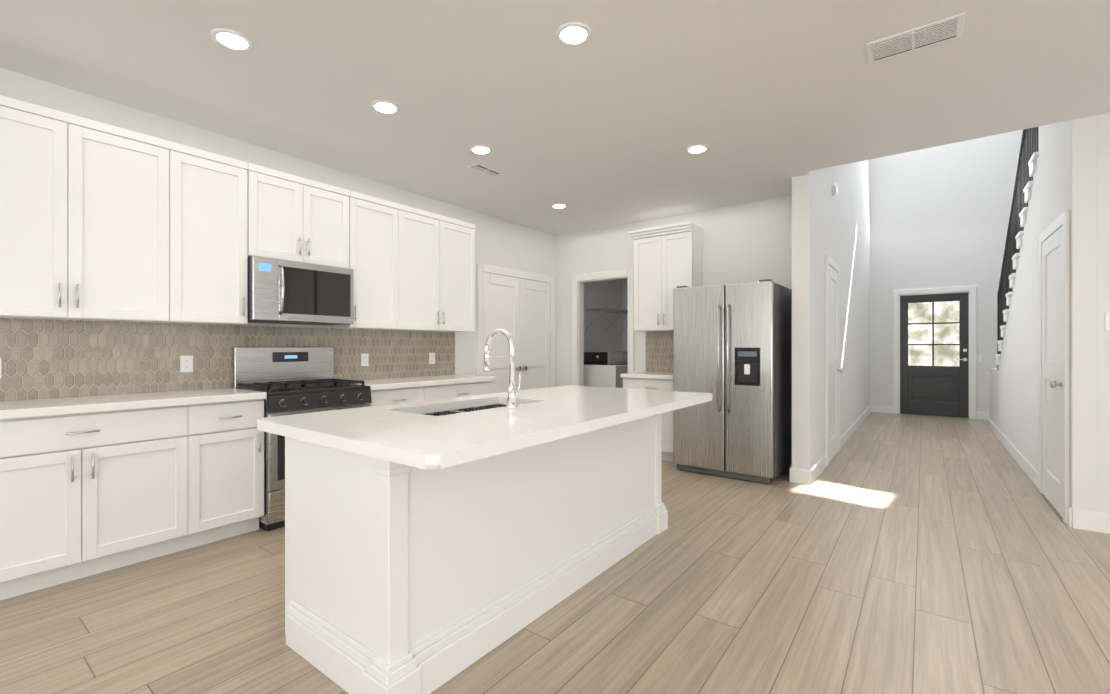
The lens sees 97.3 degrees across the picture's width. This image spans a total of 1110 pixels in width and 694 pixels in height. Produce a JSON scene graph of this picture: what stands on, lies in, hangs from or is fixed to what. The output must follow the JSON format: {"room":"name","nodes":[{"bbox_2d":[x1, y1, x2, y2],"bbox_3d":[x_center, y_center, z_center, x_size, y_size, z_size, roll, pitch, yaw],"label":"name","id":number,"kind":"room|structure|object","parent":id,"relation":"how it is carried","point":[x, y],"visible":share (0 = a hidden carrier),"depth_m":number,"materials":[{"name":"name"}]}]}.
{"room":"kitchen","nodes":[
{"label":"kitchen","id":0,"kind":"room"},
{"bbox_2d":[0,68,621,385],"bbox_3d":[-2.287,-0.157,3.758,0.116,2.743,11.418,0,0,37],"label":"wall","id":1,"kind":"structure","parent":0,"point":[501,243],"depth_m":4.69,"materials":[{"name":"paint"}]},
{"bbox_2d":[0,95,183,323],"bbox_3d":[-2.773,-0.714,2.752,0.316,1.112,1.014,0,0,37],"label":"upper cabinet","id":2,"kind":"object","parent":1,"relation":"attached to","point":[99,221],"depth_m":2.72,"materials":[{"name":"white wood"}]},
{"bbox_2d":[176,145,247,324],"bbox_3d":[-2.389,-0.714,3.262,0.316,1.112,0.494,0,0,37],"label":"upper cabinet","id":3,"kind":"object","parent":1,"relation":"attached to","point":[215,185],"depth_m":3.22,"materials":[{"name":"white wood"}]},
{"bbox_2d":[0,318,454,400],"bbox_3d":[-2.393,0.090,3.511,0.011,0.495,4.366,0,0,37],"label":"backsplash","id":4,"kind":"structure","parent":1,"relation":"attached to","point":[43,359],"depth_m":3.22,"materials":[{"name":"tile"}]},
{"bbox_2d":[0,358,1,378],"bbox_3d":[-3.055,0.115,2.619,0.008,0.115,0.120,0,0,37],"label":"outlet","id":5,"kind":"object","parent":4,"relation":"attached to","point":[0,368],"visible":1,"depth_m":2.66,"materials":[{"name":"white plastic"}]},
{"bbox_2d":[180,355,192,371],"bbox_3d":[-2.514,0.115,3.336,0.008,0.115,0.072,0,0,37],"label":"outlet","id":6,"kind":"object","parent":4,"relation":"attached to","point":[186,363],"visible":1,"depth_m":3.33,"materials":[{"name":"white plastic"}]},
{"bbox_2d":[361,353,368,365],"bbox_3d":[-1.711,0.115,4.400,0.008,0.115,0.072,0,0,37],"label":"outlet","id":7,"kind":"object","parent":4,"relation":"attached to","point":[364,359],"visible":1,"depth_m":4.40,"materials":[{"name":"white plastic"}]},
{"bbox_2d":[429,353,434,363],"bbox_3d":[-1.257,0.115,5.002,0.008,0.115,0.072,0,0,37],"label":"outlet","id":8,"kind":"object","parent":4,"relation":"attached to","point":[431,358],"visible":1,"depth_m":5.00,"materials":[{"name":"white plastic"}]},
{"bbox_2d":[247,163,349,267],"bbox_3d":[-2.001,-0.950,3.748,0.349,0.640,0.746,0,0,37],"label":"upper cabinet","id":9,"kind":"object","parent":1,"relation":"attached to","point":[291,217],"visible":0.75,"depth_m":3.62,"materials":[{"name":"white wood"}]},
{"bbox_2d":[248,255,353,324],"bbox_3d":[-1.965,-0.403,3.721,0.438,0.444,0.736,0,0,37],"label":"microwave","id":10,"kind":"object","parent":9,"relation":"attached to","point":[281,291],"visible":0.96,"depth_m":3.58,"materials":[{"name":"grey metal"}]},
{"bbox_2d":[330,191,405,330],"bbox_3d":[-1.634,-0.713,4.262,0.316,1.112,0.514,0,0,37],"label":"upper cabinet","id":11,"kind":"object","parent":1,"relation":"attached to","point":[377,226],"depth_m":4.17,"materials":[{"name":"white wood"}]},
{"bbox_2d":[406,206,474,331],"bbox_3d":[-1.251,-0.713,4.768,0.316,1.112,0.985,0,0,37],"label":"upper cabinet","id":12,"kind":"object","parent":1,"relation":"attached to","point":[413,268],"depth_m":4.70,"materials":[{"name":"white wood"}]},
{"bbox_2d":[477,263,554,386],"bbox_3d":[-0.444,0.135,6.083,0.025,2.160,1.430,0,0,37],"label":"door frame","id":13,"kind":"structure","parent":1,"relation":"attached to","point":[481,268],"depth_m":5.88,"materials":[{"name":"white wood"}]},
{"bbox_2d":[483,272,549,392],"bbox_3d":[-0.424,0.175,6.067,0.075,2.060,1.256,0,0,37],"label":"pantry doors","id":14,"kind":"structure","parent":1,"relation":"in","point":[518,309],"depth_m":6.06,"materials":[{"name":"white wood"}]},
{"bbox_2d":[586,308,627,330],"bbox_3d":[0.938,-0.414,7.627,0.364,0.309,1.106,0,0,37],"label":"wire shelf","id":15,"kind":"object","parent":1,"relation":"attached to","point":[613,310],"visible":0.65,"depth_m":7.52,"materials":[{"name":"grey metal"}]},
{"bbox_2d":[0,412,1109,693],"bbox_3d":[1.914,1.265,2.814,7.960,0.100,15.205,0,0,37],"label":"floor","id":16,"kind":"structure","parent":0,"point":[908,554],"depth_m":2.30,"materials":[{"name":"brown wood"}]},
{"bbox_2d":[0,404,203,599],"bbox_3d":[-2.661,0.777,2.685,0.578,0.876,1.023,0,0,37],"label":"base cabinet","id":17,"kind":"object","parent":16,"relation":"on","point":[82,495],"depth_m":2.56,"materials":[{"name":"white wood"}]},
{"bbox_2d":[0,388,266,419],"bbox_3d":[-2.790,0.316,2.475,0.600,0.043,2.233,0,0,37],"label":"countertop","id":18,"kind":"structure","parent":17,"relation":"on","point":[14,409],"depth_m":2.70,"materials":[{"name":"white stone"}]},
{"bbox_2d":[204,399,263,543],"bbox_3d":[-2.279,0.777,3.191,0.578,0.876,0.475,0,0,37],"label":"base cabinet","id":19,"kind":"object","parent":16,"relation":"on","point":[233,443],"depth_m":3.07,"materials":[{"name":"white wood"}]},
{"bbox_2d":[232,347,371,530],"bbox_3d":[-1.847,0.608,3.631,0.682,1.215,0.738,0,0,37],"label":"range","id":20,"kind":"object","parent":16,"relation":"on","point":[293,380],"visible":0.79,"depth_m":3.54,"materials":[{"name":"silver metal"}]},
{"bbox_2d":[369,386,432,405],"bbox_3d":[-1.506,0.778,4.214,0.578,0.876,0.591,0,0,37],"label":"base cabinet","id":21,"kind":"object","parent":16,"relation":"on","point":[396,396],"depth_m":4.04,"materials":[{"name":"white wood"}]},
{"bbox_2d":[354,375,495,390],"bbox_3d":[-1.250,0.317,4.517,0.600,0.043,1.383,0,0,37],"label":"countertop","id":22,"kind":"structure","parent":21,"relation":"on","point":[391,383],"depth_m":4.33,"materials":[{"name":"white stone"}]},
{"bbox_2d":[433,381,492,399],"bbox_3d":[-1.124,0.778,4.720,0.578,0.876,0.908,0,0,37],"label":"base cabinet","id":23,"kind":"object","parent":16,"relation":"on","point":[476,388],"depth_m":4.57,"materials":[{"name":"white wood"}]},
{"bbox_2d":[285,412,667,693],"bbox_3d":[-0.205,0.777,2.650,0.787,0.877,2.148,0,0,37],"label":"kitchen island","id":24,"kind":"object","parent":16,"relation":"on","point":[431,546],"depth_m":1.91,"materials":[{"name":"white painted wood"},{"name":"white quartz"}]},
{"bbox_2d":[257,385,712,471],"bbox_3d":[-0.113,0.317,2.559,1.130,0.043,2.232,0,0,37],"label":"island countertop","id":25,"kind":"structure","parent":24,"relation":"on","point":[402,434],"depth_m":1.93,"materials":[{"name":"white stone"}]},
{"bbox_2d":[425,400,504,415],"bbox_3d":[-0.421,0.441,2.495,0.387,0.229,0.773,0,0,37],"label":"sink","id":26,"kind":"object","parent":25,"relation":"in","point":[492,403],"depth_m":2.68,"materials":[{"name":"silver metal"}]},
{"bbox_2d":[484,328,520,407],"bbox_3d":[-0.261,0.101,2.420,0.214,0.388,0.092,0,0,37],"label":"faucet","id":27,"kind":"object","parent":25,"relation":"on","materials":[{"name":"silver metal"}]},
{"bbox_2d":[584,352,627,387],"bbox_3d":[0.754,0.645,7.090,0.666,1.140,0.657,0,0,37],"label":"washer","id":28,"kind":"object","parent":16,"relation":"on","point":[600,370],"visible":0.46,"depth_m":6.81,"materials":[{"name":"white metal"}]},
{"bbox_2d":[607,352,627,362],"bbox_3d":[1.167,0.645,7.638,0.666,1.140,0.657,0,0,37],"label":"dryer","id":29,"kind":"object","parent":16,"relation":"on","point":[617,357],"visible":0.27,"depth_m":7.67,"materials":[{"name":"white metal"}]},
{"bbox_2d":[623,378,672,461],"bbox_3d":[1.197,0.778,5.452,0.700,0.875,0.609,0,0,37],"label":"base cabinet","id":30,"kind":"object","parent":16,"relation":"on","point":[666,418],"visible":0.15,"depth_m":5.17,"materials":[{"name":"white wood"}]},
{"bbox_2d":[620,371,672,379],"bbox_3d":[1.188,0.317,5.450,0.712,0.043,0.600,0,0,37],"label":"countertop","id":31,"kind":"structure","parent":30,"relation":"on","point":[657,375],"depth_m":5.28,"materials":[{"name":"white stone"}]},
{"bbox_2d":[673,279,791,483],"bbox_3d":[1.752,0.309,4.830,0.920,1.812,0.861,0,0,37],"label":"refrigerator","id":32,"kind":"object","parent":16,"relation":"on","point":[732,348],"visible":1,"depth_m":4.50,"materials":[{"name":"grey metal"}]},
{"bbox_2d":[990,152,1038,426],"bbox_3d":[6.027,-0.315,4.842,2.253,3.060,4.849,0,0,37],"label":"stair","id":33,"kind":"structure","parent":16,"relation":"on","point":[1008,295],"depth_m":5.60,"materials":[{"name":"white wood"}]},
{"bbox_2d":[997,127,1038,369],"bbox_3d":[5.092,-1.212,5.400,0.044,3.052,2.998,0,0,37],"label":"stair railing","id":34,"kind":"object","parent":33,"relation":"on","point":[1029,146],"visible":0.54,"depth_m":5.39,"materials":[{"name":"black"}]},
{"bbox_2d":[0,0,1109,235],"bbox_3d":[0.797,-1.678,1.431,7.844,0.300,11.418,0,0,37],"label":"ceiling","id":35,"kind":"structure","parent":0,"point":[618,112],"depth_m":2.83,"materials":[{"name":"paint"}]},
{"bbox_2d":[210,28,253,50],"bbox_3d":[-1.605,-1.524,2.433,0.184,0.008,0.184,0,0,37],"label":"recessed light","id":36,"kind":"object","parent":35,"relation":"in","point":[231,39],"visible":1,"depth_m":2.42,"materials":[{"name":"white"}]},
{"bbox_2d":[370,100,400,113],"bbox_3d":[-1.080,-1.524,3.113,0.184,0.008,0.184,0,0,37],"label":"recessed light","id":37,"kind":"object","parent":35,"relation":"in","point":[385,107],"visible":1,"depth_m":3.10,"materials":[{"name":"white plastic"}]},
{"bbox_2d":[469,145,492,154],"bbox_3d":[-0.574,-1.524,3.784,0.184,0.008,0.184,0,0,37],"label":"recessed light","id":38,"kind":"object","parent":35,"relation":"in","point":[481,149],"visible":1,"depth_m":3.76,"materials":[{"name":"white"}]},
{"bbox_2d":[467,163,502,176],"bbox_3d":[-0.599,-1.522,4.215,0.135,0.012,0.309,0,0,37],"label":"ceiling vent","id":39,"kind":"object","parent":35,"relation":"in","point":[486,170],"visible":1,"depth_m":4.19,"materials":[{"name":"white metal"}]},
{"bbox_2d":[551,203,566,208],"bbox_3d":[0.043,-1.524,5.291,0.184,0.008,0.184,0,0,37],"label":"recessed light","id":40,"kind":"object","parent":35,"relation":"in","point":[559,205],"visible":1,"depth_m":5.26,"materials":[{"name":"white"}]},
{"bbox_2d":[555,22,591,45],"bbox_3d":[0.091,-1.524,2.387,0.184,0.008,0.184,0,0,37],"label":"recessed light","id":41,"kind":"object","parent":35,"relation":"in","point":[574,33],"visible":1,"depth_m":2.37,"materials":[{"name":"white"}]},
{"bbox_2d":[685,144,709,153],"bbox_3d":[1.098,-1.524,3.769,0.184,0.008,0.184,0,0,37],"label":"recessed light","id":42,"kind":"object","parent":35,"relation":"in","point":[696,148],"visible":1,"depth_m":3.75,"materials":[{"name":"white plastic"}]},
{"bbox_2d":[865,13,964,63],"bbox_3d":[1.782,-1.522,2.430,0.386,0.012,0.213,0,0,37],"label":"ceiling vent","id":43,"kind":"object","parent":35,"relation":"in","point":[935,33],"visible":1,"depth_m":2.41,"materials":[{"name":"white metal"}]},
{"bbox_2d":[622,279,627,351],"bbox_3d":[2.058,-0.156,7.559,2.241,2.743,0.116,0,0,37],"label":"wall","id":44,"kind":"structure","parent":0,"point":[624,316],"depth_m":8.15,"materials":[{"name":"paint"}]},
{"bbox_2d":[557,196,791,466],"bbox_3d":[1.287,-0.156,5.841,3.082,2.743,0.116,0,0,37],"label":"wall","id":45,"kind":"structure","parent":0,"point":[747,242],"depth_m":5.43,"materials":[{"name":"paint"}]},
{"bbox_2d":[572,269,633,385],"bbox_3d":[0.636,0.128,6.316,0.918,2.175,0.142,0,0,37],"label":"door frame","id":46,"kind":"structure","parent":45,"relation":"attached to","point":[579,281],"depth_m":6.49,"materials":[{"name":"white wood"}]},
{"bbox_2d":[646,331,672,371],"bbox_3d":[1.377,0.077,5.692,0.700,0.523,0.012,0,0,37],"label":"backsplash","id":47,"kind":"structure","parent":45,"relation":"attached to","point":[659,351],"depth_m":5.79,"materials":[{"name":"tile"}]},
{"bbox_2d":[628,222,702,331],"bbox_3d":[1.251,-0.760,5.564,0.749,1.150,0.365,0,0,37],"label":"upper cabinet","id":48,"kind":"object","parent":45,"relation":"attached to","point":[668,259],"visible":0.94,"depth_m":5.45,"materials":[{"name":"white wood"}]},
{"bbox_2d":[792,160,869,469],"bbox_3d":[4.024,-1.535,6.789,0.145,5.500,6.086,0,0,37],"label":"wall","id":49,"kind":"structure","parent":0,"point":[836,228],"depth_m":4.92,"materials":[{"name":"paint"}]},
{"bbox_2d":[790,467,810,484],"bbox_3d":[2.186,1.150,4.354,0.174,0.130,0.014,0,0,37],"label":"baseboard","id":50,"kind":"structure","parent":49,"relation":"attached to","point":[800,476],"depth_m":4.35,"materials":[{"name":"white wood"}]},
{"bbox_2d":[810,453,826,484],"bbox_3d":[2.511,1.150,4.651,0.014,0.130,0.850,0,0,37],"label":"baseboard","id":51,"kind":"structure","parent":49,"relation":"attached to","point":[818,467],"depth_m":4.60,"materials":[{"name":"white wood"}]},
{"bbox_2d":[825,254,839,465],"bbox_3d":[3.033,0.135,5.334,0.025,2.160,0.869,0,0,37],"label":"door frame","id":52,"kind":"structure","parent":49,"relation":"attached to","point":[831,262],"depth_m":5.01,"materials":[{"name":"white wood"}]},
{"bbox_2d":[832,183,837,195],"bbox_3d":[3.081,-1.735,5.383,0.044,0.130,0.126,0,0,37],"label":"smoke detector","id":53,"kind":"object","parent":49,"relation":"attached to","point":[834,189],"visible":1,"depth_m":5.34,"materials":[{"name":"white plastic"}]},
{"bbox_2d":[829,265,842,461],"bbox_3d":[3.052,0.175,5.320,0.072,2.060,0.697,0,0,37],"label":"hall door","id":54,"kind":"structure","parent":49,"relation":"in","point":[833,363],"depth_m":5.38,"materials":[{"name":"white wood"}]},
{"bbox_2d":[840,406,870,448],"bbox_3d":[4.606,1.150,7.427,0.014,0.130,4.366,0,0,37],"label":"baseboard","id":55,"kind":"structure","parent":49,"relation":"attached to","point":[849,432],"depth_m":6.88,"materials":[{"name":"white wood"}]},
{"bbox_2d":[870,130,1022,411],"bbox_3d":[7.657,-1.535,7.932,4.569,5.500,0.116,0,0,37],"label":"wall","id":56,"kind":"structure","parent":0,"point":[939,216],"depth_m":8.54,"materials":[{"name":"paint"}]},
{"bbox_2d":[870,405,892,412],"bbox_3d":[6.053,1.150,9.061,0.358,0.130,0.014,0,0,37],"label":"baseboard","id":57,"kind":"structure","parent":56,"relation":"attached to","point":[881,409],"depth_m":9.05,"materials":[{"name":"white wood"}]},
{"bbox_2d":[900,292,968,417],"bbox_3d":[6.670,0.138,8.620,0.980,2.145,0.090,0,0,37],"label":"front door","id":58,"kind":"structure","parent":56,"relation":"in","point":[934,354],"depth_m":8.62,"materials":[{"name":"grey wood"}]},
{"bbox_2d":[893,286,976,418],"bbox_3d":[6.684,0.090,8.638,1.159,2.250,0.122,0,0,37],"label":"door frame","id":59,"kind":"structure","parent":56,"relation":"attached to","point":[971,290],"depth_m":8.45,"materials":[{"name":"white wood"}]},
{"bbox_2d":[977,411,989,419],"bbox_3d":[8.235,1.150,7.414,2.792,0.130,0.014,0,0,37],"label":"baseboard","id":60,"kind":"structure","parent":56,"relation":"attached to","point":[983,415],"depth_m":8.20,"materials":[{"name":"white wood"}]},
{"bbox_2d":[998,115,1097,511],"bbox_3d":[4.759,-1.535,4.885,0.116,5.500,4.086,0,0,37],"label":"wall","id":61,"kind":"structure","parent":0,"point":[1065,176],"depth_m":3.33,"materials":[{"name":"paint"}]},
{"bbox_2d":[988,419,1038,488],"bbox_3d":[5.346,1.150,5.771,0.014,0.130,4.188,0,0,37],"label":"baseboard","id":62,"kind":"structure","parent":61,"relation":"attached to","point":[1028,467],"depth_m":5.13,"materials":[{"name":"white wood"}]},
{"bbox_2d":[1042,227,1061,516],"bbox_3d":[3.773,0.175,3.735,0.072,2.060,0.773,0,0,37],"label":"closet door","id":63,"kind":"structure","parent":61,"relation":"in","point":[1052,368],"depth_m":3.76,"materials":[{"name":"white wood"}]},
{"bbox_2d":[1039,210,1069,523],"bbox_3d":[3.792,0.138,3.721,0.025,2.155,0.937,0,0,37],"label":"door frame","id":64,"kind":"structure","parent":61,"relation":"attached to","point":[1062,220],"depth_m":3.36,"materials":[{"name":"white wood"}]},
{"bbox_2d":[1067,506,1071,526],"bbox_3d":[3.497,1.150,3.320,0.014,0.130,0.068,0,0,37],"label":"baseboard","id":65,"kind":"structure","parent":61,"relation":"attached to","point":[1069,516],"depth_m":3.30,"materials":[{"name":"white wood"}]},
{"bbox_2d":[1098,113,1109,512],"bbox_3d":[4.720,-0.182,2.427,2.782,2.793,0.116,0,0,37],"label":"wall","id":66,"kind":"structure","parent":0,"point":[1103,309],"depth_m":3.20,"materials":[{"name":"paint"}]},
{"bbox_2d":[1072,508,1109,533],"bbox_3d":[4.634,1.150,2.410,2.898,0.130,0.014,0,0,37],"label":"baseboard","id":67,"kind":"structure","parent":66,"relation":"attached to","point":[1094,521],"depth_m":3.23,"materials":[{"name":"white wood"}]},
{"bbox_2d":[1105,313,1109,330],"bbox_3d":[3.626,-0.165,3.175,0.072,0.116,0.009,0,0,37],"label":"light switch","id":68,"kind":"object","parent":66,"relation":"attached to","point":[1107,321],"visible":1,"depth_m":3.19,"materials":[{"name":"white plastic"}]}
]}

